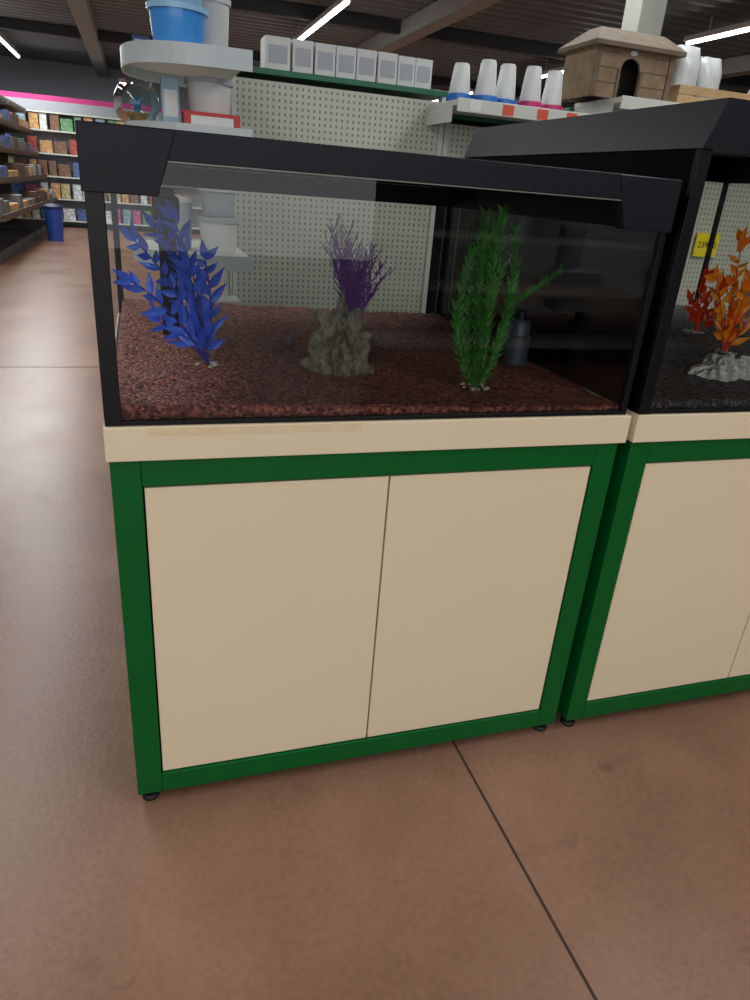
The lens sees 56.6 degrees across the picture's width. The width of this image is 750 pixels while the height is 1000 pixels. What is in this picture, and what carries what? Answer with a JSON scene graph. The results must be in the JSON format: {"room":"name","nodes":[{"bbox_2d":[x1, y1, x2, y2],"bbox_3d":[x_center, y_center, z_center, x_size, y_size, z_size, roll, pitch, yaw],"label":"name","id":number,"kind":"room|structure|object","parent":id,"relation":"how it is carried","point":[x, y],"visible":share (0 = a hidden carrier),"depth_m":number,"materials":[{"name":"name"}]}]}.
{"room":"pet store","nodes":[
{"label":"pet store","id":0,"kind":"room"},
{"bbox_2d":[0,55,189,110],"bbox_3d":[-2.669,-9.602,19.821,20.000,3.600,0.200,-3,25,-17],"label":"wall","id":1,"kind":"structure","parent":0,"point":[24,75],"depth_m":17.53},
{"bbox_2d":[66,0,108,77],"bbox_3d":[-2.985,-5.422,6.232,0.260,0.220,26.500,-3,25,-17],"label":"ceiling beam","id":2,"kind":"structure","parent":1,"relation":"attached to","point":[81,10],"depth_m":12.00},
{"bbox_2d":[515,54,749,104],"bbox_3d":[6.350,-5.973,9.162,0.260,0.220,26.500,-3,25,-17],"label":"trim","id":3,"kind":"structure","parent":1,"relation":"attached to","point":[740,65],"depth_m":10.91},
{"bbox_2d":[0,226,749,999],"bbox_3d":[1.135,-2.456,9.045,20.000,0.100,26.500,-3,25,-17],"label":"floor","id":4,"kind":"structure","parent":0,"point":[390,875],"depth_m":1.55,"materials":[{"name":"tile"}]},
{"bbox_2d":[0,146,27,263],"bbox_3d":[-5.816,-4.627,9.694,1.388,2.300,2.300,-3,25,-17],"label":"shelving","id":5,"kind":"object","parent":4,"relation":"on","point":[9,247],"visible":1,"depth_m":10.27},
{"bbox_2d":[0,198,4,218],"bbox_3d":[-5.098,-3.887,9.271,0.260,0.240,0.340,-3,25,-17],"label":"carton","id":6,"kind":"object","parent":5,"relation":"on","point":[2,207],"visible":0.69,"depth_m":9.27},
{"bbox_2d":[0,176,12,181],"bbox_3d":[-5.325,-4.557,9.896,0.020,0.059,2.300,-3,25,-17],"label":"tray","id":7,"kind":"object","parent":5,"relation":"on","point":[9,178],"depth_m":10.40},
{"bbox_2d":[4,200,9,213],"bbox_3d":[-5.230,-4.049,9.659,0.260,0.200,0.340,-3,25,-17],"label":"carton","id":8,"kind":"object","parent":5,"relation":"on","point":[6,202],"visible":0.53,"depth_m":9.64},
{"bbox_2d":[0,193,23,208],"bbox_3d":[-5.618,-4.607,10.791,0.260,0.240,0.340,-3,25,-17],"label":"carton","id":9,"kind":"object","parent":5,"relation":"on","point":[18,198],"visible":0.49,"depth_m":10.64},
{"bbox_2d":[0,211,27,221],"bbox_3d":[-5.625,-4.108,10.006,0.880,0.030,2.300,-3,25,-17],"label":"tray","id":10,"kind":"object","parent":5,"relation":"on","point":[11,216],"depth_m":9.75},
{"bbox_2d":[3,207,27,219],"bbox_3d":[-5.205,-4.174,10.118,0.020,0.059,2.300,-3,25,-17],"label":"tray","id":11,"kind":"object","parent":5,"relation":"on","point":[17,213],"depth_m":9.96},
{"bbox_2d":[0,95,44,247],"bbox_3d":[-6.525,-5.609,11.767,1.388,2.300,2.300,-3,25,-17],"label":"shelving","id":12,"kind":"object","parent":4,"relation":"on","point":[28,235],"visible":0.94,"depth_m":12.05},
{"bbox_2d":[0,118,14,126],"bbox_3d":[-6.162,-6.292,11.567,0.020,0.059,2.300,-3,25,-17],"label":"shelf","id":13,"kind":"object","parent":12,"relation":"on","point":[3,122],"depth_m":11.76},
{"bbox_2d":[0,122,14,128],"bbox_3d":[-6.411,-6.236,11.508,0.520,0.030,2.300,-3,25,-17],"label":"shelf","id":14,"kind":"object","parent":12,"relation":"on","point":[2,124],"depth_m":12.05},
{"bbox_2d":[1,163,21,175],"bbox_3d":[-6.187,-5.611,11.881,0.260,0.240,0.340,-3,25,-17],"label":"carton","id":15,"kind":"object","parent":12,"relation":"on","point":[11,166],"visible":0.49,"depth_m":11.72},
{"bbox_2d":[0,150,22,154],"bbox_3d":[-6.404,-5.856,11.691,0.600,0.030,2.300,-3,25,-17],"label":"shelf","id":16,"kind":"object","parent":12,"relation":"on","point":[19,152],"depth_m":11.89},
{"bbox_2d":[1,146,22,152],"bbox_3d":[-6.117,-5.914,11.761,0.020,0.059,2.300,-3,25,-17],"label":"shelf","id":17,"kind":"object","parent":12,"relation":"on","point":[4,149],"depth_m":11.49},
{"bbox_2d":[13,175,32,179],"bbox_3d":[-6.034,-5.538,11.968,0.020,0.059,2.300,-3,25,-17],"label":"tray","id":18,"kind":"object","parent":12,"relation":"on","point":[29,177],"depth_m":11.88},
{"bbox_2d":[19,190,38,203],"bbox_3d":[-6.196,-5.409,12.483,0.260,0.240,0.340,-3,25,-17],"label":"carton","id":19,"kind":"object","parent":12,"relation":"on","point":[25,193],"visible":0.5,"depth_m":12.33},
{"bbox_2d":[28,201,44,209],"bbox_3d":[-5.913,-5.156,12.190,0.020,0.059,2.300,-3,25,-17],"label":"tray","id":20,"kind":"object","parent":12,"relation":"on","point":[39,205],"depth_m":12.07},
{"bbox_2d":[0,99,57,235],"bbox_3d":[-7.233,-6.590,13.839,1.388,2.300,2.300,-3,25,-17],"label":"shelving","id":21,"kind":"object","parent":4,"relation":"on","point":[11,106],"visible":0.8,"depth_m":13.91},
{"bbox_2d":[0,103,25,113],"bbox_3d":[-7.125,-7.562,13.416,0.450,0.030,2.300,-3,25,-17],"label":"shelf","id":22,"kind":"object","parent":21,"relation":"on","point":[11,107],"depth_m":13.48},
{"bbox_2d":[0,127,31,133],"bbox_3d":[-7.120,-7.218,13.581,0.520,0.030,2.300,-3,25,-17],"label":"shelf","id":23,"kind":"object","parent":21,"relation":"on","point":[23,130],"depth_m":13.74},
{"bbox_2d":[8,99,25,111],"bbox_3d":[-6.909,-7.616,13.464,0.020,0.059,2.300,-3,25,-17],"label":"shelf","id":24,"kind":"object","parent":21,"relation":"on","point":[11,104],"depth_m":13.29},
{"bbox_2d":[0,153,38,156],"bbox_3d":[-7.113,-6.838,13.763,0.600,0.030,2.300,-3,25,-17],"label":"shelf","id":25,"kind":"object","parent":21,"relation":"on","point":[1,154],"depth_m":14.05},
{"bbox_2d":[15,123,31,132],"bbox_3d":[-6.871,-7.274,13.639,0.020,0.059,2.300,-3,25,-17],"label":"tray","id":26,"kind":"object","parent":21,"relation":"on","point":[20,128],"depth_m":13.42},
{"bbox_2d":[23,150,38,154],"bbox_3d":[-6.825,-6.896,13.834,0.020,0.059,2.300,-3,25,-17],"label":"tray","id":27,"kind":"object","parent":21,"relation":"on","point":[25,152],"depth_m":13.56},
{"bbox_2d":[27,189,44,200],"bbox_3d":[-6.515,-5.850,13.416,0.260,0.240,0.340,-3,25,-17],"label":"carton","id":28,"kind":"object","parent":21,"relation":"on","point":[41,193],"visible":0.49,"depth_m":13.29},
{"bbox_2d":[45,197,57,203],"bbox_3d":[-6.621,-6.137,14.263,0.020,0.059,2.300,-3,25,-17],"label":"tray","id":29,"kind":"object","parent":21,"relation":"on","point":[52,200],"depth_m":14.32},
{"bbox_2d":[42,203,63,241],"bbox_3d":[-5.875,-5.087,12.757,0.340,0.640,0.340,-3,25,-17],"label":"waste bin","id":30,"kind":"object","parent":4,"relation":"on","point":[53,214],"visible":1,"depth_m":12.65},
{"bbox_2d":[0,90,201,232],"bbox_3d":[-6.006,-7.528,15.795,9.000,2.600,0.520,-3,25,-17],"label":"wall shelving","id":31,"kind":"object","parent":4,"relation":"on","point":[65,107],"visible":0.12,"depth_m":15.50,"materials":[{"name":"white metal"}]},
{"bbox_2d":[12,183,25,193],"bbox_3d":[-7.832,-6.833,15.331,0.240,0.240,0.170,-3,25,-17],"label":"carton","id":32,"kind":"object","parent":31,"relation":"on","point":[16,187],"visible":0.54,"depth_m":15.25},
{"bbox_2d":[27,136,38,151],"bbox_3d":[-7.401,-7.702,15.068,0.180,0.300,0.170,-3,25,-17],"label":"carton","id":33,"kind":"object","parent":31,"relation":"on","point":[32,140],"visible":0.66,"depth_m":14.99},
{"bbox_2d":[28,112,39,128],"bbox_3d":[-7.296,-8.116,14.907,0.180,0.300,0.170,-3,25,-17],"label":"carton","id":34,"kind":"object","parent":31,"relation":"on","point":[33,117],"visible":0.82,"depth_m":14.84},
{"bbox_2d":[32,208,40,218],"bbox_3d":[-7.580,-6.468,15.591,0.140,0.300,0.170,-3,25,-17],"label":"carton","id":35,"kind":"object","parent":31,"relation":"on","point":[36,213],"visible":0.52,"depth_m":15.55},
{"bbox_2d":[39,113,47,129],"bbox_3d":[-7.121,-8.126,14.962,0.140,0.300,0.170,-3,25,-17],"label":"carton","id":36,"kind":"object","parent":31,"relation":"on","point":[42,117],"visible":0.88,"depth_m":14.90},
{"bbox_2d":[38,160,48,174],"bbox_3d":[-7.284,-7.301,15.297,0.180,0.300,0.170,-3,25,-17],"label":"carton","id":37,"kind":"object","parent":31,"relation":"on","point":[44,163],"visible":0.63,"depth_m":15.22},
{"bbox_2d":[40,140,53,152],"bbox_3d":[-7.143,-7.690,15.162,0.240,0.240,0.170,-3,25,-17],"label":"carton","id":38,"kind":"object","parent":31,"relation":"on","point":[46,146],"visible":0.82,"depth_m":15.09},
{"bbox_2d":[49,161,57,175],"bbox_3d":[-7.089,-7.312,15.359,0.140,0.300,0.170,-3,25,-17],"label":"carton","id":39,"kind":"object","parent":31,"relation":"on","point":[52,164],"visible":0.99,"depth_m":15.29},
{"bbox_2d":[49,114,60,130],"bbox_3d":[-6.905,-8.139,15.030,0.180,0.300,0.170,-3,25,-17],"label":"carton","id":40,"kind":"object","parent":31,"relation":"on","point":[54,119],"visible":0.84,"depth_m":14.96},
{"bbox_2d":[51,183,61,197],"bbox_3d":[-7.112,-6.903,15.545,0.180,0.300,0.170,-3,25,-17],"label":"carton","id":41,"kind":"object","parent":31,"relation":"on","point":[56,187],"visible":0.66,"depth_m":15.47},
{"bbox_2d":[54,141,67,153],"bbox_3d":[-6.868,-7.706,15.248,0.240,0.240,0.170,-3,25,-17],"label":"carton","id":42,"kind":"object","parent":31,"relation":"on","point":[60,147],"visible":0.93,"depth_m":15.18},
{"bbox_2d":[58,164,71,176],"bbox_3d":[-6.870,-7.298,15.440,0.240,0.240,0.170,-3,25,-17],"label":"carton","id":43,"kind":"object","parent":31,"relation":"on","point":[64,170],"visible":0.86,"depth_m":15.37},
{"bbox_2d":[61,184,70,198],"bbox_3d":[-6.920,-6.914,15.605,0.180,0.300,0.170,-3,25,-17],"label":"carton","id":44,"kind":"object","parent":31,"relation":"on","point":[65,188],"visible":1,"depth_m":15.53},
{"bbox_2d":[60,118,73,131],"bbox_3d":[-6.683,-8.125,15.113,0.240,0.240,0.170,-3,25,-17],"label":"carton","id":45,"kind":"object","parent":31,"relation":"on","point":[66,124],"visible":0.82,"depth_m":15.04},
{"bbox_2d":[63,208,75,220],"bbox_3d":[-6.925,-6.479,15.810,0.240,0.240,0.170,-3,25,-17],"label":"carton","id":46,"kind":"object","parent":31,"relation":"on","point":[69,214],"visible":1,"depth_m":15.74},
{"bbox_2d":[69,139,77,154],"bbox_3d":[-6.621,-7.748,15.312,0.140,0.300,0.170,-3,25,-17],"label":"carton","id":47,"kind":"object","parent":31,"relation":"on","point":[73,144],"visible":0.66,"depth_m":15.24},
{"bbox_2d":[73,162,79,177],"bbox_3d":[-6.609,-7.341,15.509,0.180,0.300,0.170,-3,25,-17],"label":"carton","id":48,"kind":"object","parent":31,"relation":"on","point":[75,165],"visible":0.46,"depth_m":15.43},
{"bbox_2d":[73,185,82,199],"bbox_3d":[-6.687,-6.928,15.678,0.180,0.300,0.170,-3,25,-17],"label":"carton","id":49,"kind":"object","parent":31,"relation":"on","point":[77,193],"visible":0.8,"depth_m":15.61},
{"bbox_2d":[77,209,86,220],"bbox_3d":[-6.645,-6.496,15.897,0.240,0.240,0.170,-3,25,-17],"label":"carton","id":50,"kind":"object","parent":31,"relation":"on","point":[81,213],"visible":0.56,"depth_m":15.81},
{"bbox_2d":[106,211,111,222],"bbox_3d":[-6.194,-6.522,16.039,0.240,0.240,0.170,-3,25,-17],"label":"carton","id":51,"kind":"object","parent":31,"relation":"on","point":[108,213],"visible":0.49,"depth_m":15.99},
{"bbox_2d":[123,209,131,223],"bbox_3d":[-5.748,-6.576,16.166,0.180,0.300,0.170,-3,25,-17],"label":"carton","id":52,"kind":"object","parent":31,"relation":"on","point":[126,213],"visible":0.8,"depth_m":16.09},
{"bbox_2d":[130,195,138,203],"bbox_3d":[-5.543,-6.996,16.037,0.180,0.300,0.170,-3,25,-17],"label":"carton","id":53,"kind":"object","parent":31,"relation":"on","point":[133,198],"visible":0.55,"depth_m":15.99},
{"bbox_2d":[132,210,140,224],"bbox_3d":[-5.549,-6.587,16.229,0.180,0.300,0.170,-3,25,-17],"label":"carton","id":54,"kind":"object","parent":31,"relation":"on","point":[136,213],"visible":0.94,"depth_m":16.15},
{"bbox_2d":[222,66,447,312],"bbox_3d":[-0.196,-0.978,3.246,0.990,1.722,0.660,-3,25,-17],"label":"shelving","id":55,"kind":"object","parent":4,"relation":"on","point":[283,235],"visible":0.26,"depth_m":3.15,"materials":[{"name":"beige metal"}]},
{"bbox_2d":[120,40,252,87],"bbox_3d":[-0.698,-1.560,2.509,0.412,0.061,0.700,-3,25,-17],"label":"shelf","id":56,"kind":"object","parent":55,"relation":"attached to","point":[146,60],"visible":0.92,"depth_m":2.25,"materials":[{"name":"white metal"}]},
{"bbox_2d":[132,34,149,40],"bbox_3d":[-0.824,-1.602,2.456,0.060,0.049,0.101,-3,25,-17],"label":"carton","id":57,"kind":"object","parent":56,"relation":"on","point":[134,37],"visible":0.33,"depth_m":2.40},
{"bbox_2d":[145,0,208,43],"bbox_3d":[-0.659,-1.631,2.326,0.203,0.233,0.203,-3,25,-17],"label":"plastic tub","id":58,"kind":"object","parent":56,"relation":"on","point":[170,20],"depth_m":2.28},
{"bbox_2d":[201,0,230,46],"bbox_3d":[-0.600,-1.707,2.542,0.150,0.204,0.150,-3,25,-17],"label":"plastic tub","id":59,"kind":"object","parent":56,"relation":"on","point":[217,23],"visible":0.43,"depth_m":2.49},
{"bbox_2d":[125,120,252,136],"bbox_3d":[-0.714,-1.357,2.599,0.412,0.051,0.700,-3,25,-17],"label":"shelf","id":60,"kind":"object","parent":55,"relation":"attached to","point":[156,124],"visible":0.19,"depth_m":2.32,"materials":[{"name":"white metal"}]},
{"bbox_2d":[113,79,159,122],"bbox_3d":[-0.843,-1.404,2.463,0.155,0.133,0.155,-3,25,-17],"label":"bowl","id":61,"kind":"object","parent":60,"relation":"on","point":[124,116],"visible":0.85,"depth_m":2.43,"materials":[{"name":"clear glass"}]},
{"bbox_2d":[160,76,179,122],"bbox_3d":[-0.723,-1.400,2.459,0.058,0.148,0.121,-3,25,-17],"label":"carton","id":62,"kind":"object","parent":60,"relation":"on","point":[169,86],"visible":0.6,"depth_m":2.40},
{"bbox_2d":[181,110,239,127],"bbox_3d":[-0.590,-1.351,2.493,0.190,0.050,0.181,-3,25,-17],"label":"carton","id":63,"kind":"object","parent":60,"relation":"on","point":[192,117],"visible":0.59,"depth_m":2.41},
{"bbox_2d":[184,76,233,114],"bbox_3d":[-0.587,-1.428,2.470,0.171,0.109,0.171,-3,25,-17],"label":"plastic tub","id":64,"kind":"object","parent":63,"relation":"on","point":[205,93],"visible":0.84,"depth_m":2.42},
{"bbox_2d":[132,238,251,271],"bbox_3d":[-0.744,-0.984,2.766,0.412,0.051,0.700,-3,25,-17],"label":"shelf","id":65,"kind":"object","parent":55,"relation":"attached to","point":[238,261],"visible":0.32,"depth_m":2.52,"materials":[{"name":"white metal"}]},
{"bbox_2d":[157,196,193,249],"bbox_3d":[-0.759,-1.050,2.636,0.150,0.184,0.150,-3,25,-17],"label":"plastic tub","id":66,"kind":"object","parent":65,"relation":"on","point":[185,203],"visible":0.23,"depth_m":2.59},
{"bbox_2d":[197,188,239,252],"bbox_3d":[-0.593,-1.064,2.640,0.160,0.229,0.160,-3,25,-17],"label":"plastic tub","id":67,"kind":"object","parent":65,"relation":"on","point":[215,232],"depth_m":2.59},
{"bbox_2d":[260,35,290,70],"bbox_3d":[-0.416,-1.854,2.905,0.105,0.118,0.121,-3,25,-17],"label":"carton","id":68,"kind":"object","parent":55,"relation":"on","point":[275,50],"visible":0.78,"depth_m":2.85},
{"bbox_2d":[290,39,313,73],"bbox_3d":[-0.315,-1.860,2.937,0.086,0.118,0.121,-3,25,-17],"label":"carton","id":69,"kind":"object","parent":55,"relation":"on","point":[301,51],"visible":0.67,"depth_m":2.88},
{"bbox_2d":[313,43,335,76],"bbox_3d":[-0.225,-1.865,2.965,0.086,0.116,0.121,-3,25,-17],"label":"carton","id":70,"kind":"object","parent":55,"relation":"on","point":[324,55],"visible":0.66,"depth_m":2.91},
{"bbox_2d":[335,46,356,78],"bbox_3d":[-0.139,-1.870,2.992,0.086,0.116,0.121,-3,25,-17],"label":"carton","id":71,"kind":"object","parent":55,"relation":"on","point":[345,58],"visible":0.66,"depth_m":2.94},
{"bbox_2d":[355,49,376,81],"bbox_3d":[-0.053,-1.875,3.019,0.086,0.116,0.121,-3,25,-17],"label":"carton","id":72,"kind":"object","parent":55,"relation":"on","point":[365,59],"visible":0.66,"depth_m":2.97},
{"bbox_2d":[375,52,397,84],"bbox_3d":[0.037,-1.880,3.048,0.086,0.116,0.121,-3,25,-17],"label":"carton","id":73,"kind":"object","parent":55,"relation":"on","point":[386,63],"visible":0.66,"depth_m":3.00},
{"bbox_2d":[396,56,415,86],"bbox_3d":[0.119,-1.883,3.074,0.078,0.112,0.121,-3,25,-17],"label":"carton","id":74,"kind":"object","parent":55,"relation":"on","point":[405,65],"visible":0.66,"depth_m":3.02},
{"bbox_2d":[414,58,432,88],"bbox_3d":[0.195,-1.887,3.098,0.078,0.112,0.121,-3,25,-17],"label":"carton","id":75,"kind":"object","parent":55,"relation":"on","point":[422,77],"visible":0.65,"depth_m":3.04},
{"bbox_3d":[-0.767,-0.710,2.888,0.412,0.051,0.700,-3,25,-17],"label":"shelf","id":76,"kind":"object","parent":55,"relation":"attached to","visible":0},
{"bbox_2d":[204,295,240,304],"bbox_3d":[-0.610,-0.732,2.756,0.140,0.129,0.141,-3,25,-17],"label":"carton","id":77,"kind":"object","parent":76,"relation":"on","point":[225,299],"visible":0.2,"depth_m":2.70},
{"bbox_2d":[103,313,631,800],"bbox_3d":[-0.151,0.025,2.023,1.080,0.894,1.119,-3,25,-17],"label":"base cabinet","id":78,"kind":"object","parent":4,"relation":"on","point":[294,594],"visible":0.84,"depth_m":1.50,"materials":[{"name":"beige laminate"}]},
{"bbox_2d":[117,299,617,419],"bbox_3d":[-0.119,-0.407,1.826,1.038,0.043,1.072,-3,25,-17],"label":"gravel","id":79,"kind":"object","parent":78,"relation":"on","point":[411,356],"visible":0.69,"depth_m":1.54,"materials":[{"name":"gravel"}]},
{"bbox_2d":[152,188,179,334],"bbox_3d":[-0.500,-0.567,1.686,0.060,0.345,0.060,-3,25,-17],"label":"filter","id":80,"kind":"object","parent":79,"relation":"on","point":[168,193],"visible":0.54,"depth_m":1.65,"materials":[{"name":"black plastic"}]},
{"bbox_2d":[112,196,228,367],"bbox_3d":[-0.422,-0.452,1.452,0.231,0.336,0.142,-3,25,-17],"label":"artificial plant","id":81,"kind":"object","parent":79,"relation":"on","point":[200,328],"visible":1,"depth_m":1.45,"materials":[{"name":"blue plastic"}]},
{"bbox_2d":[285,336,293,344],"bbox_3d":[-0.216,-0.403,1.762,0.024,0.024,0.024,-3,25,-17],"label":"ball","id":82,"kind":"object","parent":79,"relation":"on","point":[289,340],"visible":1,"depth_m":1.75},
{"bbox_2d":[299,291,373,376],"bbox_3d":[-0.080,-0.377,1.564,0.174,0.177,0.132,-3,25,-17],"label":"rock","id":83,"kind":"object","parent":79,"relation":"on","point":[339,346],"visible":1,"depth_m":1.54,"materials":[{"name":"grey stone"}]},
{"bbox_2d":[321,214,393,319],"bbox_3d":[-0.054,-0.559,1.773,0.162,0.316,0.136,-7,26,-24],"label":"artificial plant","id":84,"kind":"object","parent":79,"relation":"on","point":[354,298],"visible":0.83,"depth_m":1.76,"materials":[{"name":"purple plastic"}]},
{"bbox_2d":[449,204,564,390],"bbox_3d":[0.274,-0.424,1.481,0.258,0.382,0.078,-7,27,-25],"label":"artificial plant","id":85,"kind":"object","parent":79,"relation":"on","point":[476,375],"visible":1,"depth_m":1.46,"materials":[{"name":"green plastic"}]},
{"bbox_2d":[502,310,530,365],"bbox_3d":[0.364,-0.414,1.770,0.062,0.136,0.062,-3,25,-17],"label":"filter","id":86,"kind":"object","parent":79,"relation":"on","point":[516,348],"visible":0.94,"depth_m":1.75,"materials":[{"name":"grey plastic"}]},
{"bbox_2d":[75,120,682,425],"bbox_3d":[-0.105,-0.594,1.742,1.072,0.468,1.112,-3,25,-17],"label":"aquarium","id":87,"kind":"object","parent":78,"relation":"on","point":[114,159],"visible":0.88,"depth_m":1.23,"materials":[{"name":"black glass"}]},
{"bbox_2d":[75,121,682,232],"bbox_3d":[-0.091,-0.764,1.666,1.072,0.094,1.112,-3,25,-17],"label":"hood","id":88,"kind":"object","parent":87,"relation":"attached to","point":[113,158],"depth_m":1.23,"materials":[{"name":"plastic"}]},
{"bbox_2d":[205,294,597,999],"bbox_3d":[-1.854,-2.220,7.846,0.006,0.001,26.000,-3,25,-17],"label":"joint","id":89,"kind":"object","parent":4,"relation":"on","point":[453,742],"depth_m":1.46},
{"bbox_2d":[425,97,589,318],"bbox_3d":[0.536,-0.995,3.488,0.730,1.664,0.660,-3,25,-17],"label":"shelving","id":90,"kind":"object","parent":4,"relation":"on","point":[458,134],"depth_m":3.19,"materials":[{"name":"beige metal"}]},
{"bbox_2d":[446,62,470,100],"bbox_3d":[0.354,-1.731,2.891,0.104,0.142,0.125,-3,25,-17],"label":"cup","id":91,"kind":"object","parent":90,"relation":"on","point":[460,81],"visible":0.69,"depth_m":2.86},
{"bbox_2d":[472,59,496,101],"bbox_3d":[0.464,-1.734,2.893,0.104,0.162,0.125,-3,25,-17],"label":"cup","id":92,"kind":"object","parent":90,"relation":"on","point":[485,90],"visible":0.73,"depth_m":2.86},
{"bbox_2d":[496,63,515,103],"bbox_3d":[0.555,-1.752,2.950,0.104,0.162,0.125,-3,25,-17],"label":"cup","id":93,"kind":"object","parent":90,"relation":"on","point":[505,88],"visible":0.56,"depth_m":2.92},
{"bbox_2d":[517,66,541,107],"bbox_3d":[0.664,-1.746,2.956,0.104,0.162,0.125,-3,25,-17],"label":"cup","id":94,"kind":"object","parent":90,"relation":"on","point":[530,95],"visible":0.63,"depth_m":2.93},
{"bbox_2d":[541,70,562,109],"bbox_3d":[0.769,-1.765,3.017,0.104,0.162,0.125,-3,25,-17],"label":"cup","id":95,"kind":"object","parent":90,"relation":"on","point":[552,93],"visible":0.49,"depth_m":2.99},
{"bbox_2d":[542,367,749,726],"bbox_3d":[0.895,-0.036,2.351,1.080,0.894,1.118,-3,25,-17],"label":"base cabinet","id":96,"kind":"object","parent":4,"relation":"on","point":[664,616],"visible":0.56,"depth_m":1.77,"materials":[{"name":"beige laminate"}]},
{"bbox_2d":[447,97,749,413],"bbox_3d":[0.947,-0.721,2.041,1.070,0.611,1.112,-3,25,-17],"label":"aquarium","id":97,"kind":"object","parent":96,"relation":"on","point":[583,321],"visible":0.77,"depth_m":1.64,"materials":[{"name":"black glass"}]},
{"bbox_2d":[464,97,749,183],"bbox_3d":[0.967,-0.960,1.935,1.070,0.086,1.112,-3,25,-17],"label":"hood","id":98,"kind":"object","parent":97,"relation":"attached to","point":[718,130],"depth_m":1.58,"materials":[{"name":"plastic"}]},
{"bbox_2d":[650,305,749,408],"bbox_3d":[0.928,-0.486,2.146,1.038,0.082,1.072,-3,25,-17],"label":"gravel","id":99,"kind":"object","parent":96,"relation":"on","point":[675,388],"visible":0.14,"depth_m":1.76,"materials":[{"name":"gravel"}]},
{"bbox_2d":[682,265,729,333],"bbox_3d":[1.032,-0.624,2.170,0.155,0.211,0.084,2,24,-5],"label":"artificial plant","id":100,"kind":"object","parent":99,"relation":"on","point":[699,313],"visible":0.86,"depth_m":2.17,"materials":[{"name":"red plastic"}]},
{"bbox_2d":[687,352,749,381],"bbox_3d":[0.899,-0.348,1.796,0.198,0.070,0.111,-3,25,-17],"label":"rock","id":101,"kind":"object","parent":99,"relation":"on","point":[724,368],"visible":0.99,"depth_m":1.77,"materials":[{"name":"stone"}]},
{"bbox_2d":[704,225,749,353],"bbox_3d":[1.005,-0.572,1.919,0.244,0.345,0.104,-3,25,-17],"label":"artificial plant","id":102,"kind":"object","parent":99,"relation":"on","point":[737,309],"visible":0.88,"depth_m":1.93,"materials":[{"name":"orange plastic"}]},
{"bbox_2d":[563,95,749,312],"bbox_3d":[1.496,-1.087,3.772,1.320,1.744,0.660,-3,25,-17],"label":"shelving","id":103,"kind":"object","parent":4,"relation":"on","point":[736,208],"depth_m":3.78,"materials":[{"name":"beige metal"}]},
{"bbox_2d":[557,26,686,102],"bbox_3d":[1.084,-1.927,3.106,0.450,0.272,0.320,-3,25,-17],"label":"house","id":104,"kind":"object","parent":103,"relation":"on","point":[603,62],"visible":0.91,"depth_m":3.02,"materials":[{"name":"brown wood"}]},
{"bbox_2d":[692,233,720,256],"bbox_3d":[1.804,-1.387,3.789,0.150,0.120,0.007,-3,25,-17],"label":"price sign","id":105,"kind":"object","parent":103,"relation":"hanging from","point":[702,239],"visible":0.71,"depth_m":3.78,"materials":[{"name":"paper"}]},
{"bbox_2d":[667,84,749,102],"bbox_3d":[1.698,-1.885,3.348,0.800,0.090,0.262,-3,25,-17],"label":"wooden crate","id":106,"kind":"object","parent":103,"relation":"on","point":[675,90],"visible":0.33,"depth_m":3.15,"materials":[{"name":"brown wood"}]},
{"bbox_2d":[671,45,699,95],"bbox_3d":[1.418,-1.951,3.223,0.131,0.250,0.130,-3,25,-17],"label":"sack","id":107,"kind":"object","parent":106,"relation":"in","point":[686,70],"visible":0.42,"depth_m":3.16,"materials":[{"name":"white plastic"}]},
{"bbox_2d":[693,56,721,98],"bbox_3d":[1.541,-1.944,3.267,0.130,0.220,0.129,-3,25,-17],"label":"sack","id":108,"kind":"object","parent":106,"relation":"in","point":[710,71],"visible":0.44,"depth_m":3.20,"materials":[{"name":"white plastic"}]},
{"bbox_2d":[0,0,749,107],"bbox_3d":[1.357,-5.878,7.697,20.400,0.060,26.840,-3,25,-17],"label":"ceiling","id":109,"kind":"structure","parent":0,"point":[552,22],"depth_m":10.95,"materials":[{"name":"metal"}]},
{"bbox_2d":[0,33,20,57],"bbox_3d":[-7.288,-9.100,13.732,0.100,0.270,3.400,-3,25,-17],"label":"lamp","id":110,"kind":"object","parent":109,"relation":"hanging from","point":[3,39],"visible":1,"depth_m":14.03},
{"bbox_2d":[0,17,575,103],"bbox_3d":[-0.889,-8.878,14.287,20.000,0.160,0.120,-3,25,-17],"label":"trim","id":111,"kind":"structure","parent":109,"relation":"attached to","point":[5,23],"depth_m":12.78,"materials":[{"name":"metal"}]},
{"bbox_2d":[291,0,351,39],"bbox_3d":[-0.820,-6.880,9.930,0.100,0.270,3.400,-3,25,-17],"label":"lamp","id":112,"kind":"object","parent":109,"relation":"hanging from","point":[337,6],"visible":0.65,"depth_m":9.57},
{"bbox_2d":[354,0,502,52],"bbox_3d":[1.444,-5.683,7.622,0.260,0.220,26.500,-3,25,-17],"label":"beam","id":113,"kind":"structure","parent":109,"relation":"attached to","point":[440,14],"depth_m":9.53,"materials":[{"name":"metal"}]},
{"bbox_2d":[230,0,749,87],"bbox_3d":[0.440,-7.037,10.402,20.000,0.160,0.120,-3,25,-17],"label":"beam","id":114,"kind":"structure","parent":109,"relation":"attached to","point":[266,7],"depth_m":10.30,"materials":[{"name":"metal"}]},
{"bbox_2d":[542,61,563,77],"bbox_3d":[3.419,-7.130,11.261,0.100,0.270,3.400,-3,25,-17],"label":"lamp","id":115,"kind":"object","parent":109,"relation":"hanging from","point":[544,73],"visible":0.06,"depth_m":12.25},
{"bbox_2d":[683,16,749,44],"bbox_3d":[4.629,-5.452,7.720,0.100,0.270,3.400,-3,25,-17],"label":"lamp","id":116,"kind":"object","parent":109,"relation":"hanging from","point":[743,27],"visible":0.98,"depth_m":8.69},
{"bbox_2d":[621,0,667,35],"bbox_3d":[1.732,-2.589,4.896,0.270,3.600,0.270,-3,25,-17],"label":"column","id":117,"kind":"structure","parent":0,"point":[641,16],"depth_m":4.55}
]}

